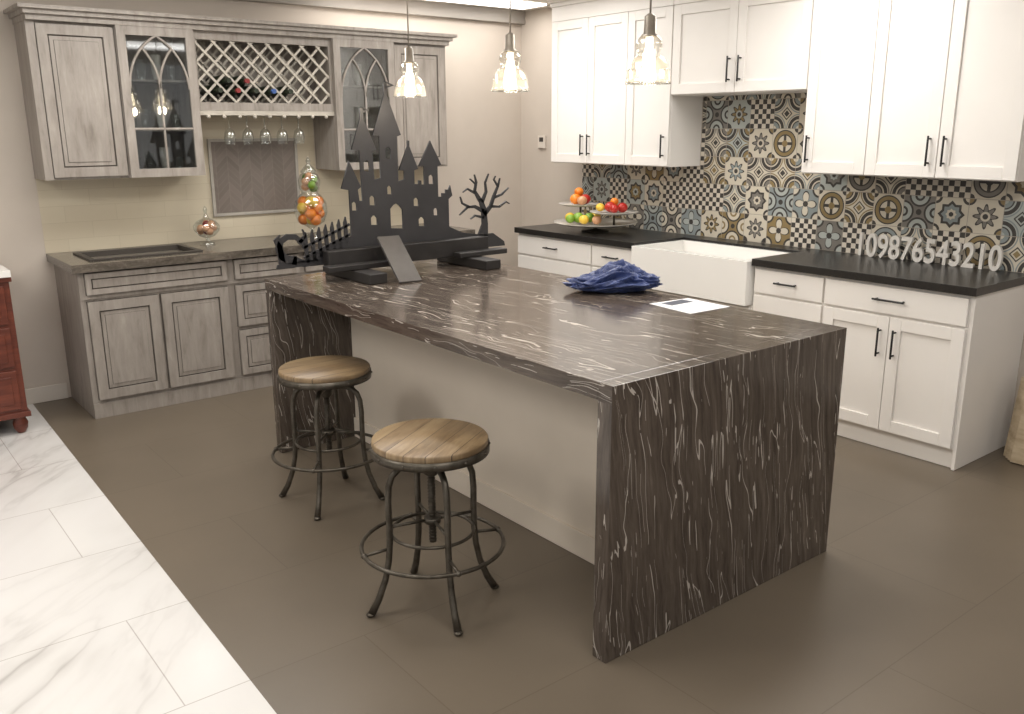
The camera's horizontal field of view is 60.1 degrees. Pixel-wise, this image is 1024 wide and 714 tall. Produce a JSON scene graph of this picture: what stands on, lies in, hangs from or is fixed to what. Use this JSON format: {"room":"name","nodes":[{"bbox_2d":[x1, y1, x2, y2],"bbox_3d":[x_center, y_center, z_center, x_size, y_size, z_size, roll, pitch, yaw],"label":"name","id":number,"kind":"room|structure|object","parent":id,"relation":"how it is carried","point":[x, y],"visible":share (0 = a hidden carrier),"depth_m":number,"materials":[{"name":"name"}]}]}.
{"room":"store","nodes":[
{"label":"store","id":0,"kind":"room"},
{"bbox_2d":[0,404,276,713],"bbox_3d":[-1.749,1.400,1.217,3.575,0.001,8.500,-11,18,-37],"label":"floor","id":1,"kind":"structure","parent":0,"point":[91,622],"depth_m":3.12,"materials":[{"name":"white tile"}]},
{"bbox_2d":[0,264,30,432],"bbox_3d":[-3.224,-0.007,4.823,0.887,0.924,0.640,-11,18,-37],"label":"vanity","id":2,"kind":"object","parent":1,"relation":"on","point":[13,403],"visible":1,"depth_m":4.85,"materials":[{"name":"brown wood"}]},
{"bbox_2d":[0,0,520,396],"bbox_3d":[-2.851,-0.999,5.367,7.600,2.570,0.100,-11,18,-37],"label":"wall","id":3,"kind":"structure","parent":0,"point":[484,125],"depth_m":6.14,"materials":[{"name":"beige paint"}]},
{"bbox_2d":[25,383,67,404],"bbox_3d":[-4.306,0.512,4.485,3.780,0.100,0.013,-11,18,-37],"label":"baseboard","id":4,"kind":"structure","parent":3,"relation":"attached to","point":[35,395],"depth_m":5.54,"materials":[{"name":"paint"}]},
{"bbox_2d":[36,115,423,253],"bbox_3d":[-1.758,-1.258,6.128,2.780,0.839,0.002,-11,18,-37],"label":"tile backsplash","id":5,"kind":"structure","parent":3,"relation":"attached to","point":[79,214],"depth_m":5.83,"materials":[{"name":"beige tile"}]},
{"bbox_2d":[207,138,299,216],"bbox_3d":[-1.770,-1.247,6.109,0.635,0.512,0.017,-11,18,-37],"label":"tile panel","id":6,"kind":"object","parent":5,"relation":"attached to","point":[248,176],"visible":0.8,"depth_m":6.10,"materials":[{"name":"grey tile"}]},
{"bbox_2d":[3,2,457,180],"bbox_3d":[-1.641,-1.702,5.841,2.860,0.938,0.407,-11,18,-37],"label":"upper cabinet","id":7,"kind":"object","parent":3,"relation":"attached to","point":[86,84],"visible":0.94,"depth_m":5.56,"materials":[{"name":"paint"}]},
{"bbox_2d":[199,75,292,97],"bbox_3d":[-1.727,-1.758,5.755,0.540,0.131,0.315,-11,18,-37],"label":"wine bottles","id":8,"kind":"object","parent":7,"relation":"on","point":[224,81],"visible":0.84,"depth_m":5.67,"materials":[{"name":"glass"}]},
{"bbox_2d":[136,55,373,167],"bbox_3d":[-1.674,-1.615,5.897,1.732,0.700,0.064,-11,18,-37],"label":"glassware","id":9,"kind":"object","parent":7,"relation":"in","point":[156,59],"visible":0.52,"depth_m":5.53,"materials":[{"name":"clear glass"}]},
{"bbox_2d":[238,0,524,24],"bbox_3d":[-2.846,-2.170,4.965,7.499,0.099,0.059,-11,18,-37],"label":"crown molding","id":10,"kind":"structure","parent":3,"relation":"attached to","point":[416,8],"depth_m":6.59,"materials":[{"name":"paint"}]},
{"bbox_2d":[416,0,549,10],"bbox_3d":[-0.215,-1.467,1.806,7.600,0.100,8.600,-11,18,-37],"label":"ceiling","id":11,"kind":"structure","parent":0,"point":[535,1],"depth_m":6.73,"materials":[{"name":"paint"}]},
{"bbox_2d":[394,0,426,97],"bbox_3d":[-0.493,-1.627,4.173,0.160,0.770,0.160,-11,18,-37],"label":"pendant lamp","id":12,"kind":"object","parent":11,"relation":"hanging from","point":[408,51],"visible":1,"depth_m":4.22,"materials":[{"name":"glass"}]},
{"bbox_2d":[432,0,548,9],"bbox_3d":[-0.493,-2.587,6.365,1.740,0.015,0.300,-11,18,-37],"label":"ceiling light panel","id":13,"kind":"object","parent":11,"relation":"in","point":[523,5],"depth_m":6.66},
{"bbox_2d":[491,0,529,91],"bbox_3d":[-0.008,-1.476,3.581,0.160,0.770,0.160,-11,18,-37],"label":"pendant lamp","id":14,"kind":"object","parent":11,"relation":"hanging from","point":[510,71],"visible":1,"depth_m":3.63,"materials":[{"name":"glass"}]},
{"bbox_2d":[625,0,670,84],"bbox_3d":[0.474,-1.326,2.993,0.160,0.770,0.160,-11,18,-37],"label":"pendant lamp","id":15,"kind":"object","parent":11,"relation":"hanging from","point":[649,32],"visible":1,"depth_m":3.05,"materials":[{"name":"glass"}]},
{"bbox_2d":[33,386,1023,713],"bbox_3d":[1.120,0.816,3.418,4.100,0.001,8.500,-11,18,-37],"label":"floor","id":16,"kind":"structure","parent":0,"point":[913,603],"depth_m":3.23,"materials":[{"name":"beige tile"}]},
{"bbox_2d":[46,223,474,418],"bbox_3d":[-1.557,-0.345,6.108,2.780,0.919,0.632,-11,18,-37],"label":"base cabinet","id":17,"kind":"object","parent":16,"relation":"on","point":[149,332],"visible":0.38,"depth_m":5.39,"materials":[{"name":"paint"}]},
{"bbox_2d":[73,244,202,260],"bbox_3d":[-2.288,-0.620,5.424,0.654,0.056,0.404,-11,18,-37],"label":"bar sink","id":18,"kind":"object","parent":17,"relation":"in","point":[111,254],"visible":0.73,"depth_m":5.49,"materials":[{"name":"metal"}]},
{"bbox_2d":[195,220,218,241],"bbox_3d":[-2.002,-0.866,5.793,0.170,0.249,0.170,-11,18,-37],"label":"ornaments","id":19,"kind":"object","parent":17,"relation":"on","point":[207,227],"visible":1,"depth_m":5.76,"materials":[{"name":"metal"}]},
{"bbox_2d":[294,172,326,224],"bbox_3d":[-1.388,-1.098,6.079,0.224,0.549,0.224,-11,18,-37],"label":"ornaments","id":20,"kind":"object","parent":17,"relation":"on","point":[310,208],"visible":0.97,"depth_m":6.05,"materials":[{"name":"multicoloured glass"}]},
{"bbox_2d":[271,355,384,520],"bbox_3d":[-0.831,0.346,4.005,0.515,0.632,0.515,-12,19,-39],"label":"bar stool","id":21,"kind":"object","parent":16,"relation":"on","point":[321,374],"visible":0.98,"depth_m":3.93,"materials":[{"name":"brown wood"}]},
{"bbox_2d":[359,418,505,635],"bbox_3d":[-0.280,0.577,3.106,0.515,0.632,0.515,5,15,20],"label":"bar stool","id":22,"kind":"object","parent":16,"relation":"on","point":[431,447],"visible":1,"depth_m":3.01,"materials":[{"name":"brown wood"}]},
{"bbox_2d":[265,260,846,662],"bbox_3d":[0.007,0.192,4.009,1.234,0.919,2.481,-11,18,-37],"label":"kitchen island","id":23,"kind":"object","parent":16,"relation":"on","point":[689,459],"visible":0.88,"depth_m":3.29,"materials":[{"name":"brown stone"}]},
{"bbox_2d":[377,235,421,283],"bbox_3d":[-0.565,-0.489,4.418,0.120,0.204,0.274,-9,17,-29],"label":"plank","id":24,"kind":"object","parent":23,"relation":"on","point":[395,252],"visible":1,"depth_m":4.41,"materials":[{"name":"grey wood"}]},
{"bbox_2d":[323,235,506,284],"bbox_3d":[-0.503,-0.529,4.677,1.100,0.144,0.470,-11,18,-37],"label":"wooden display stand","id":25,"kind":"object","parent":23,"relation":"on","point":[354,264],"visible":0.85,"depth_m":4.67,"materials":[{"name":"black paint"}]},
{"bbox_2d":[273,81,509,268],"bbox_3d":[-0.581,-0.967,4.600,1.442,0.894,0.010,-11,18,-37],"label":"cutout","id":26,"kind":"object","parent":25,"relation":"on","point":[362,233],"visible":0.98,"depth_m":4.56},
{"bbox_2d":[562,259,663,292],"bbox_3d":[0.465,-0.379,4.079,0.470,0.144,0.292,0,15,0],"label":"cloth","id":27,"kind":"object","parent":23,"relation":"on","point":[620,276],"visible":1,"depth_m":4.01,"materials":[{"name":"blue fabric"}]},
{"bbox_2d":[650,298,729,313],"bbox_3d":[0.747,-0.218,3.742,0.242,0.001,0.251,-10,18,-34],"label":"flyer","id":28,"kind":"object","parent":23,"relation":"on","point":[687,305],"visible":1,"depth_m":3.74,"materials":[{"name":"paper"}]},
{"bbox_2d":[514,223,1023,470],"bbox_3d":[1.332,-0.258,5.722,0.650,0.919,3.450,-11,18,-37],"label":"base cabinet","id":29,"kind":"object","parent":16,"relation":"on","point":[932,355],"visible":0.58,"depth_m":4.55,"materials":[{"name":"paint"}]},
{"bbox_2d":[553,187,638,232],"bbox_3d":[0.606,-1.064,6.401,0.613,0.306,0.613,1,15,6],"label":"fruit tray","id":30,"kind":"object","parent":29,"relation":"on","point":[593,220],"visible":1,"depth_m":6.33,"materials":[{"name":"food"}]},
{"bbox_2d":[631,240,789,305],"bbox_3d":[1.263,-0.550,5.598,0.510,0.260,0.916,-11,18,-37],"label":"farmhouse sink","id":31,"kind":"object","parent":29,"relation":"in","point":[710,271],"visible":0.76,"depth_m":5.45,"materials":[{"name":"ceramic"}]},
{"bbox_2d":[858,232,1003,270],"bbox_3d":[2.282,-0.585,4.867,0.020,0.138,0.800,-11,18,-37],"label":"ornament","id":32,"kind":"object","parent":29,"relation":"on","point":[943,251],"visible":1,"depth_m":4.85,"materials":[{"name":"white paint"}]},
{"bbox_2d":[1003,377,1023,464],"bbox_3d":[2.664,0.346,4.378,0.167,0.409,0.380,-11,18,-37],"label":"sample","id":33,"kind":"object","parent":16,"relation":"on","point":[1014,447],"visible":1,"depth_m":4.47,"materials":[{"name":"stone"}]},
{"bbox_2d":[521,7,1023,418],"bbox_3d":[2.759,-0.762,4.357,0.100,2.570,8.500,-11,18,-37],"label":"wall","id":34,"kind":"structure","parent":0,"point":[545,183],"depth_m":7.25,"materials":[{"name":"beige paint"}]},
{"bbox_2d":[538,135,546,147],"bbox_3d":[0.247,-1.767,7.260,0.022,0.100,0.090,-11,18,-37],"label":"thermostat","id":35,"kind":"object","parent":34,"relation":"attached to","point":[542,140],"visible":1,"depth_m":7.24,"materials":[{"name":"paint"}]},
{"bbox_2d":[548,0,702,166],"bbox_3d":[0.773,-1.953,6.237,0.367,1.160,1.175,-11,18,-37],"label":"upper cabinet","id":36,"kind":"object","parent":34,"relation":"attached to","point":[597,117],"visible":0.98,"depth_m":6.09,"materials":[{"name":"paint"}]},
{"bbox_2d":[671,0,813,95],"bbox_3d":[1.452,-1.961,5.349,0.367,0.705,1.007,-11,18,-37],"label":"upper cabinet","id":37,"kind":"object","parent":34,"relation":"attached to","point":[721,47],"visible":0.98,"depth_m":5.26,"materials":[{"name":"paint"}]},
{"bbox_2d":[582,93,1023,272],"bbox_3d":[1.605,-1.198,5.660,0.002,0.928,3.380,-11,18,-37],"label":"tile backsplash","id":38,"kind":"structure","parent":34,"relation":"attached to","point":[749,183],"depth_m":5.53,"materials":[{"name":"multicoloured tile"}]},
{"bbox_2d":[801,0,1023,181],"bbox_3d":[2.133,-1.527,4.577,0.367,1.163,1.170,-11,18,-37],"label":"upper cabinet","id":39,"kind":"object","parent":34,"relation":"attached to","point":[931,89],"visible":1,"depth_m":4.49,"materials":[{"name":"paint"}]}
]}

